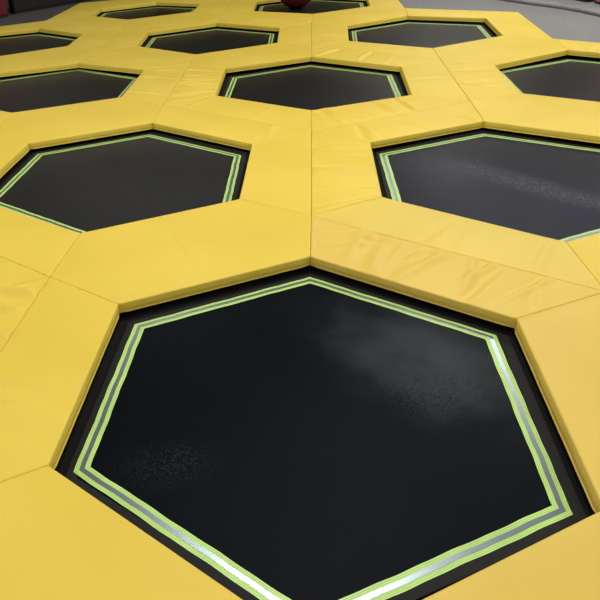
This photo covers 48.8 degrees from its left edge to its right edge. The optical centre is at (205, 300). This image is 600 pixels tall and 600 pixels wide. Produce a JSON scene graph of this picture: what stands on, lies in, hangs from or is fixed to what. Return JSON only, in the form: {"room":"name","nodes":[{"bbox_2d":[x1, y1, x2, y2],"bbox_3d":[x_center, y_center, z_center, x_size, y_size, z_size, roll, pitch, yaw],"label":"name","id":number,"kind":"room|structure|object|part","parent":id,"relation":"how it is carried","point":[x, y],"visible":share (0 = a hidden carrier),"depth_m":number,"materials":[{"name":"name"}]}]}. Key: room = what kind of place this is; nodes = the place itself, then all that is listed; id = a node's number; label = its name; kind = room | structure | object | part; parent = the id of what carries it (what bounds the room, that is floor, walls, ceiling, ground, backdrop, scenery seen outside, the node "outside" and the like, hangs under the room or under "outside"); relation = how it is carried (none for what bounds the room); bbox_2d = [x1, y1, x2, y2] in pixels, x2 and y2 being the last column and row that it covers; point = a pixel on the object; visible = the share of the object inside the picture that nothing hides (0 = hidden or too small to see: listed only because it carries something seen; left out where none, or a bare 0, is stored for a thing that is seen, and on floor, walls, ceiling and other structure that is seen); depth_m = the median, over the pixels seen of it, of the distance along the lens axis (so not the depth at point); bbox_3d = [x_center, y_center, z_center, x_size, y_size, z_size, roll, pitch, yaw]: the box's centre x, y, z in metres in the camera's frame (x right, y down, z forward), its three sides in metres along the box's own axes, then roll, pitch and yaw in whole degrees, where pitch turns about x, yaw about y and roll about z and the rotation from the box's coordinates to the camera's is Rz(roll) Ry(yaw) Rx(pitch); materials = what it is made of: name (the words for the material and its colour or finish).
{"room":"indoor trampoline park","nodes":[
{"label":"indoor trampoline park","id":0,"kind":"room"},
{"bbox_2d":[0,0,107,25],"bbox_3d":[-3.710,-4.877,11.171,10.920,0.120,9.100,2,33,8],"label":"floor","id":1,"kind":"structure","parent":0,"point":[44,14],"depth_m":10.69,"materials":[{"name":"grey concrete"}]},
{"bbox_2d":[0,0,7,17],"bbox_3d":[-3.575,-5.191,10.051,0.120,1.600,0.851,20,39,32],"label":"post","id":2,"kind":"object","parent":1,"relation":"on","point":[3,7],"visible":1,"depth_m":10.61,"materials":[{"name":"red paint"}]},
{"bbox_2d":[8,0,92,13],"bbox_3d":[-2.179,-5.914,11.515,3.065,1.100,0.180,-30,41,-35],"label":"barrier","id":3,"kind":"object","parent":1,"relation":"on","point":[16,6],"visible":1,"depth_m":11.06,"materials":[{"name":"black paint"}]},
{"bbox_2d":[217,11,312,31],"bbox_3d":[0.828,-3.933,9.109,1.491,0.062,1.058,16,38,28],"label":"pad","id":4,"kind":"object","parent":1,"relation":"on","point":[255,20],"visible":0.88,"depth_m":8.99,"materials":[{"name":"yellow plastic"}]},
{"bbox_2d":[399,0,599,42],"bbox_3d":[7.841,-3.374,7.743,10.400,0.120,13.289,2,33,8],"label":"floor","id":5,"kind":"structure","parent":0,"point":[557,23],"depth_m":8.54,"materials":[{"name":"grey concrete"}]},
{"bbox_2d":[504,0,599,15],"bbox_3d":[8.232,-4.503,9.312,9.620,0.048,8.316,2,33,8],"label":"mat","id":6,"kind":"object","parent":5,"relation":"on","point":[592,8],"visible":1,"depth_m":8.86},
{"bbox_3d":[1.606,-3.380,10.085,28.000,0.100,29.000,2,33,8],"label":"floor","id":7,"kind":"structure","parent":0,"visible":0},
{"bbox_2d":[0,32,78,55],"bbox_3d":[-2.516,-3.000,8.903,2.252,0.947,2.600,2,33,8],"label":"trampoline","id":8,"kind":"object","parent":7,"relation":"on","point":[27,42],"visible":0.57,"depth_m":8.88,"materials":[{"name":"black fabric"}]},
{"bbox_2d":[0,21,44,35],"bbox_3d":[-2.952,-3.924,9.448,1.434,0.062,0.589,-16,35,-19],"label":"pad","id":9,"kind":"object","parent":8,"relation":"on","point":[32,27],"visible":0.85,"depth_m":9.39,"materials":[{"name":"yellow plastic"}]},
{"bbox_2d":[39,16,127,36],"bbox_3d":[-1.779,-4.030,9.503,1.590,0.064,1.081,23,41,35],"label":"pad","id":10,"kind":"object","parent":8,"relation":"on","point":[76,26],"visible":0.9,"depth_m":9.36,"materials":[{"name":"yellow plastic"}]},
{"bbox_2d":[68,28,121,51],"bbox_3d":[-1.486,-3.394,8.480,0.466,0.066,1.500,2,33,8],"label":"pad","id":11,"kind":"object","parent":8,"relation":"on","point":[92,41],"visible":0.66,"depth_m":8.41,"materials":[{"name":"yellow plastic"}]},
{"bbox_2d":[0,68,139,112],"bbox_3d":[-1.534,-1.744,6.849,2.252,0.947,2.600,2,33,8],"label":"trampoline","id":12,"kind":"object","parent":7,"relation":"on","point":[25,92],"visible":0.53,"depth_m":6.72,"materials":[{"name":"black fabric"}]},
{"bbox_2d":[0,110,10,122],"bbox_3d":[-2.213,-1.686,5.885,1.500,0.059,0.463,21,40,33],"label":"pad","id":13,"kind":"object","parent":12,"relation":"on","point":[3,115],"visible":0.58,"depth_m":5.71,"materials":[{"name":"yellow plastic"}]},
{"bbox_2d":[0,46,91,76],"bbox_3d":[-2.034,-2.780,7.579,1.492,0.058,1.038,-18,35,-21],"label":"pad","id":14,"kind":"object","parent":12,"relation":"on","point":[66,57],"visible":0.97,"depth_m":7.49,"materials":[{"name":"yellow plastic"}]},
{"bbox_2d":[0,97,162,149],"bbox_3d":[-1.068,-1.539,5.547,1.497,0.061,0.946,-13,34,-15],"label":"pad","id":15,"kind":"object","parent":12,"relation":"on","point":[65,124],"visible":0.94,"depth_m":5.43,"materials":[{"name":"yellow plastic"}]},
{"bbox_2d":[79,46,195,73],"bbox_3d":[-0.751,-2.768,7.438,1.490,0.060,0.978,16,38,28],"label":"pad","id":16,"kind":"object","parent":12,"relation":"on","point":[133,59],"visible":0.93,"depth_m":7.30,"materials":[{"name":"yellow plastic"}]},
{"bbox_2d":[122,64,188,103],"bbox_3d":[-0.500,-2.137,6.425,0.457,0.064,1.500,2,33,8],"label":"pad","id":17,"kind":"object","parent":12,"relation":"on","point":[155,85],"visible":0.8,"depth_m":6.34,"materials":[{"name":"yellow plastic"}]},
{"bbox_2d":[0,129,250,232],"bbox_3d":[-0.553,-0.489,4.795,2.252,0.947,2.600,2,33,8],"label":"trampoline","id":18,"kind":"object","parent":7,"relation":"on","point":[99,183],"visible":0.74,"depth_m":4.51,"materials":[{"name":"black fabric"}]},
{"bbox_2d":[0,136,29,177],"bbox_3d":[-1.646,-0.948,4.675,0.442,0.062,1.500,2,33,8],"label":"pad","id":19,"kind":"object","parent":18,"relation":"on","point":[12,151],"visible":1,"depth_m":4.89,"materials":[{"name":"yellow plastic"}]},
{"bbox_2d":[0,207,79,277],"bbox_3d":[-1.242,-0.425,3.819,1.500,0.063,0.432,21,40,33],"label":"pad","id":20,"kind":"object","parent":18,"relation":"on","point":[39,246],"visible":0.83,"depth_m":3.59,"materials":[{"name":"yellow plastic"}]},
{"bbox_2d":[153,104,309,149],"bbox_3d":[0.071,-1.394,5.211,1.500,0.063,0.476,21,40,33],"label":"pad","id":21,"kind":"object","parent":18,"relation":"on","point":[216,128],"visible":0.97,"depth_m":5.12,"materials":[{"name":"yellow plastic"}]},
{"bbox_2d":[239,131,310,215],"bbox_3d":[0.490,-0.878,4.372,0.440,0.056,1.500,2,33,8],"label":"pad","id":22,"kind":"object","parent":18,"relation":"on","point":[278,171],"visible":0.91,"depth_m":4.24,"materials":[{"name":"yellow plastic"}]},
{"bbox_2d":[97,5,196,19],"bbox_3d":[-0.924,-4.175,10.591,2.252,0.947,2.600,2,33,8],"label":"trampoline","id":23,"kind":"object","parent":7,"relation":"on","point":[158,10],"visible":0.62,"depth_m":10.57,"materials":[{"name":"black fabric"}]},
{"bbox_2d":[48,3,100,19],"bbox_3d":[-2.005,-4.697,10.565,0.622,0.066,1.673,2,33,8],"label":"pad","id":24,"kind":"object","parent":23,"relation":"on","point":[80,10],"visible":0.77,"depth_m":10.39,"materials":[{"name":"yellow plastic"}]},
{"bbox_2d":[82,0,157,11],"bbox_3d":[-1.356,-5.061,11.076,1.475,0.062,0.868,-10,33,-10],"label":"pad","id":25,"kind":"object","parent":23,"relation":"on","point":[110,5],"visible":0.85,"depth_m":10.92,"materials":[{"name":"yellow plastic"}]},
{"bbox_2d":[157,0,223,6],"bbox_3d":[-0.345,-5.051,10.957,1.500,0.071,0.623,21,40,33],"label":"pad","id":26,"kind":"object","parent":23,"relation":"on","point":[190,3],"visible":0.77,"depth_m":10.77,"materials":[{"name":"yellow plastic"}]},
{"bbox_2d":[193,0,230,14],"bbox_3d":[0.092,-4.567,10.170,0.493,0.062,1.500,2,33,8],"label":"pad","id":27,"kind":"object","parent":23,"relation":"on","point":[218,7],"visible":0.65,"depth_m":10.12,"materials":[{"name":"yellow plastic"}]},
{"bbox_2d":[140,27,278,53],"bbox_3d":[0.057,-2.919,8.537,2.252,0.947,2.600,2,33,8],"label":"trampoline","id":28,"kind":"object","parent":7,"relation":"on","point":[212,39],"visible":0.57,"depth_m":8.42,"materials":[{"name":"black fabric"}]},
{"bbox_2d":[94,28,147,50],"bbox_3d":[-1.013,-3.379,8.412,0.488,0.065,1.500,2,33,8],"label":"pad","id":29,"kind":"object","parent":28,"relation":"on","point":[125,37],"visible":0.8,"depth_m":8.31,"materials":[{"name":"yellow plastic"}]},
{"bbox_2d":[123,12,220,35],"bbox_3d":[-0.479,-3.995,9.331,1.498,0.059,1.125,-16,35,-18],"label":"pad","id":30,"kind":"object","parent":28,"relation":"on","point":[171,23],"visible":0.94,"depth_m":9.16,"materials":[{"name":"yellow plastic"}]},
{"bbox_2d":[277,22,310,45],"bbox_3d":[1.112,-3.312,8.109,0.415,0.065,1.500,2,33,8],"label":"pad","id":31,"kind":"object","parent":28,"relation":"on","point":[299,34],"visible":0.7,"depth_m":8.05,"materials":[{"name":"yellow plastic"}]},
{"bbox_2d":[255,0,367,13],"bbox_3d":[1.649,-4.094,10.224,2.252,0.947,2.600,2,33,8],"label":"trampoline","id":32,"kind":"object","parent":7,"relation":"on","point":[314,6],"visible":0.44,"depth_m":10.19,"materials":[{"name":"black fabric"}]},
{"bbox_2d":[222,0,256,14],"bbox_3d":[0.555,-4.555,10.103,0.440,0.066,1.500,2,33,8],"label":"pad","id":33,"kind":"object","parent":32,"relation":"on","point":[235,6],"visible":0.79,"depth_m":10.05,"materials":[{"name":"yellow plastic"}]},
{"bbox_2d":[249,0,280,3],"bbox_3d":[1.216,-5.040,10.805,1.500,0.061,0.440,-15,34,-17],"label":"pad","id":34,"kind":"object","parent":32,"relation":"on","point":[258,1],"visible":0.53,"depth_m":10.54,"materials":[{"name":"yellow plastic"}]},
{"bbox_2d":[280,0,310,7],"bbox_3d":[1.410,-4.851,10.040,0.600,0.595,0.600,2,33,8],"label":"exercise ball","id":35,"kind":"object","parent":32,"relation":"on","point":[289,3],"visible":1,"depth_m":10.00,"materials":[{"name":"red rubber"}]},
{"bbox_2d":[366,0,403,7],"bbox_3d":[2.704,-4.524,9.857,0.470,0.063,1.360,2,33,8],"label":"pad","id":36,"kind":"object","parent":32,"relation":"on","point":[381,3],"visible":0.76,"depth_m":9.64,"materials":[{"name":"yellow plastic"}]},
{"bbox_2d":[218,61,407,109],"bbox_3d":[1.038,-1.663,6.482,2.252,0.947,2.600,2,33,8],"label":"trampoline","id":37,"kind":"object","parent":7,"relation":"on","point":[311,85],"visible":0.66,"depth_m":6.32,"materials":[{"name":"black fabric"}]},
{"bbox_2d":[164,64,225,103],"bbox_3d":[-0.055,-2.126,6.360,0.441,0.070,1.500,2,33,8],"label":"pad","id":38,"kind":"object","parent":37,"relation":"on","point":[197,81],"visible":0.96,"depth_m":6.29,"materials":[{"name":"yellow plastic"}]},
{"bbox_2d":[164,95,310,130],"bbox_3d":[0.359,-1.605,5.518,1.500,0.060,0.464,21,40,33],"label":"pad","id":39,"kind":"object","parent":37,"relation":"on","point":[292,117],"visible":0.84,"depth_m":5.46,"materials":[{"name":"yellow plastic"}]},
{"bbox_2d":[190,43,311,72],"bbox_3d":[0.521,-2.719,7.239,1.497,0.064,0.860,-13,34,-15],"label":"pad","id":40,"kind":"object","parent":37,"relation":"on","point":[275,54],"visible":0.94,"depth_m":7.11,"materials":[{"name":"yellow plastic"}]},
{"bbox_2d":[311,46,437,71],"bbox_3d":[1.664,-2.572,6.900,1.500,0.067,0.470,21,40,33],"label":"pad","id":41,"kind":"object","parent":37,"relation":"on","point":[390,62],"visible":0.91,"depth_m":6.81,"materials":[{"name":"yellow plastic"}]},
{"bbox_2d":[311,95,467,130],"bbox_3d":[1.416,-1.579,5.363,1.500,0.075,0.463,-15,34,-17],"label":"pad","id":42,"kind":"object","parent":37,"relation":"on","point":[323,118],"visible":0.8,"depth_m":5.31,"materials":[{"name":"yellow plastic"}]},
{"bbox_2d":[400,59,468,100],"bbox_3d":[2.078,-2.056,6.058,0.446,0.064,1.500,2,33,8],"label":"pad","id":43,"kind":"object","parent":37,"relation":"on","point":[432,78],"visible":0.9,"depth_m":5.94,"materials":[{"name":"yellow plastic"}]},
{"bbox_2d":[55,244,594,599],"bbox_3d":[0.428,0.767,2.740,2.252,0.947,2.600,2,33,8],"label":"trampoline","id":44,"kind":"object","parent":7,"relation":"on","point":[309,432],"visible":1,"depth_m":2.32,"materials":[{"name":"black fabric"}]},
{"bbox_2d":[0,277,119,482],"bbox_3d":[-0.670,0.307,2.621,0.431,0.064,1.500,2,33,8],"label":"pad","id":45,"kind":"object","parent":44,"relation":"on","point":[49,364],"visible":0.97,"depth_m":2.62,"materials":[{"name":"yellow leather"}]},
{"bbox_2d":[0,466,241,599],"bbox_3d":[-0.252,0.827,1.775,1.500,0.058,0.458,21,40,33],"label":"pad","id":46,"kind":"object","parent":44,"relation":"on","point":[58,541],"visible":1,"depth_m":1.88,"materials":[{"name":"yellow leather"}]},
{"bbox_2d":[50,199,310,312],"bbox_3d":[-0.088,-0.287,3.495,1.498,0.063,0.838,-14,34,-17],"label":"pad","id":47,"kind":"object","parent":44,"relation":"on","point":[140,264],"visible":0.94,"depth_m":3.39,"materials":[{"name":"yellow plastic"}]},
{"bbox_2d":[310,216,599,327],"bbox_3d":[1.065,-0.155,3.167,1.500,0.080,0.433,21,40,33],"label":"pad","id":48,"kind":"object","parent":44,"relation":"on","point":[492,292],"visible":0.94,"depth_m":3.08,"materials":[{"name":"yellow plastic"}]},
{"bbox_2d":[423,511,599,599],"bbox_3d":[0.808,0.863,1.621,1.500,0.056,0.451,-15,34,-17],"label":"pad","id":49,"kind":"object","parent":44,"relation":"on","point":[564,565],"visible":1,"depth_m":1.76,"materials":[{"name":"yellow plastic"}]},
{"bbox_2d":[514,294,599,512],"bbox_3d":[1.466,0.377,2.318,0.450,0.058,1.500,2,33,8],"label":"pad","id":50,"kind":"object","parent":44,"relation":"on","point":[560,345],"visible":0.99,"depth_m":2.45,"materials":[{"name":"yellow leather"}]},
{"bbox_2d":[348,20,496,47],"bbox_3d":[2.630,-2.838,8.170,2.252,0.947,2.600,2,33,8],"label":"trampoline","id":51,"kind":"object","parent":7,"relation":"on","point":[416,33],"visible":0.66,"depth_m":8.12,"materials":[{"name":"black fabric"}]},
{"bbox_2d":[311,22,348,45],"bbox_3d":[1.549,-3.300,8.046,0.466,0.069,1.500,2,33,8],"label":"pad","id":52,"kind":"object","parent":51,"relation":"on","point":[321,33],"visible":0.84,"depth_m":7.96,"materials":[{"name":"yellow plastic"}]},
{"bbox_2d":[312,6,406,28],"bbox_3d":[2.124,-3.936,8.996,1.588,0.058,1.011,-17,35,-21],"label":"pad","id":53,"kind":"object","parent":51,"relation":"on","point":[369,15],"visible":0.97,"depth_m":8.85,"materials":[{"name":"yellow plastic"}]},
{"bbox_2d":[313,41,438,58],"bbox_3d":[1.947,-2.777,7.202,1.500,0.059,0.452,21,40,33],"label":"pad","id":54,"kind":"object","parent":51,"relation":"on","point":[424,52],"visible":0.74,"depth_m":7.15,"materials":[{"name":"yellow plastic"}]},
{"bbox_3d":[2.630,-2.838,8.170,2.252,0.947,2.600,2,33,8],"label":"steel frame","id":55,"kind":"part","parent":51,"relation":"part of","materials":[{"name":"metal"}]},
{"bbox_2d":[405,8,515,21],"bbox_3d":[3.340,-3.830,8.714,1.497,0.062,0.571,16,37,27],"label":"pad","id":56,"kind":"object","parent":51,"relation":"on","point":[412,13],"visible":0.79,"depth_m":8.64,"materials":[{"name":"yellow plastic"}]},
{"bbox_2d":[485,12,550,37],"bbox_3d":[3.744,-3.344,7.914,0.481,0.066,1.700,3,33,10],"label":"pad","id":57,"kind":"object","parent":51,"relation":"on","point":[512,24],"visible":0.81,"depth_m":7.80,"materials":[{"name":"yellow plastic"}]},
{"bbox_2d":[372,128,599,241],"bbox_3d":[2.020,-0.408,4.428,2.252,0.947,2.600,2,33,8],"label":"trampoline","id":58,"kind":"object","parent":7,"relation":"on","point":[549,187],"visible":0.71,"depth_m":4.20,"materials":[{"name":"black fabric"}]},
{"bbox_2d":[311,131,381,216],"bbox_3d":[0.918,-0.878,4.302,0.426,0.089,1.500,2,33,8],"label":"pad","id":59,"kind":"object","parent":58,"relation":"on","point":[343,169],"visible":0.91,"depth_m":4.17,"materials":[{"name":"yellow plastic"}]},
{"bbox_2d":[313,101,483,147],"bbox_3d":[1.593,-1.349,4.993,1.500,0.069,0.476,-15,34,-17],"label":"pad","id":60,"kind":"object","parent":58,"relation":"on","point":[458,117],"visible":0.94,"depth_m":4.93,"materials":[{"name":"yellow plastic"}]},
{"bbox_2d":[313,197,599,290],"bbox_3d":[1.336,-0.347,3.458,1.500,0.063,0.448,21,40,33],"label":"pad","id":61,"kind":"object","parent":58,"relation":"on","point":[516,249],"visible":0.88,"depth_m":3.38,"materials":[{"name":"yellow plastic"}]},
{"bbox_2d":[470,93,599,143],"bbox_3d":[2.781,-1.412,4.990,1.497,0.059,0.892,19,39,31],"label":"pad","id":62,"kind":"object","parent":58,"relation":"on","point":[548,116],"visible":0.98,"depth_m":4.96,"materials":[{"name":"yellow plastic"}]},
{"bbox_2d":[566,234,599,283],"bbox_3d":[2.403,-0.310,3.300,1.500,0.063,0.432,-15,34,-17],"label":"pad","id":63,"kind":"object","parent":58,"relation":"on","point":[587,249],"visible":0.72,"depth_m":3.20,"materials":[{"name":"yellow plastic"}]},
{"bbox_2d":[499,55,599,101],"bbox_3d":[3.611,-1.582,6.115,2.252,0.947,2.600,2,33,8],"label":"trampoline","id":64,"kind":"object","parent":7,"relation":"on","point":[567,76],"visible":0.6,"depth_m":6.13,"materials":[{"name":"black fabric"}]},
{"bbox_2d":[440,59,519,100],"bbox_3d":[2.532,-2.045,5.991,0.470,0.071,1.500,2,33,8],"label":"pad","id":65,"kind":"object","parent":64,"relation":"on","point":[477,81],"visible":0.8,"depth_m":5.90,"materials":[{"name":"yellow plastic"}]},
{"bbox_2d":[433,35,567,68],"bbox_3d":[3.125,-2.655,6.898,1.578,0.062,0.944,-18,35,-21],"label":"pad","id":66,"kind":"object","parent":64,"relation":"on","point":[503,51],"visible":0.93,"depth_m":6.78,"materials":[{"name":"yellow plastic"}]},
{"bbox_2d":[554,39,599,57],"bbox_3d":[4.244,-2.520,6.580,1.528,0.065,0.481,24,41,36],"label":"pad","id":67,"kind":"object","parent":64,"relation":"on","point":[575,48],"visible":0.88,"depth_m":6.71,"materials":[{"name":"yellow plastic"}]},
{"bbox_3d":[-2.145,0.686,3.107,2.252,0.947,2.600,2,33,8],"label":"trampoline","id":68,"kind":"object","parent":7,"relation":"on","visible":0},
{"bbox_2d":[0,257,47,286],"bbox_3d":[-1.510,-0.232,3.532,1.500,0.075,0.441,21,40,33],"label":"pad","id":69,"kind":"object","parent":68,"relation":"on","point":[11,273],"visible":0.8,"depth_m":3.29,"materials":[{"name":"yellow plastic"}]},
{"bbox_2d":[0,277,48,352],"bbox_3d":[-1.103,0.286,2.678,0.441,0.082,1.500,2,33,8],"label":"pad","id":70,"kind":"object","parent":68,"relation":"on","point":[15,300],"visible":0.65,"depth_m":3.08,"materials":[{"name":"yellow leather"}]}
]}

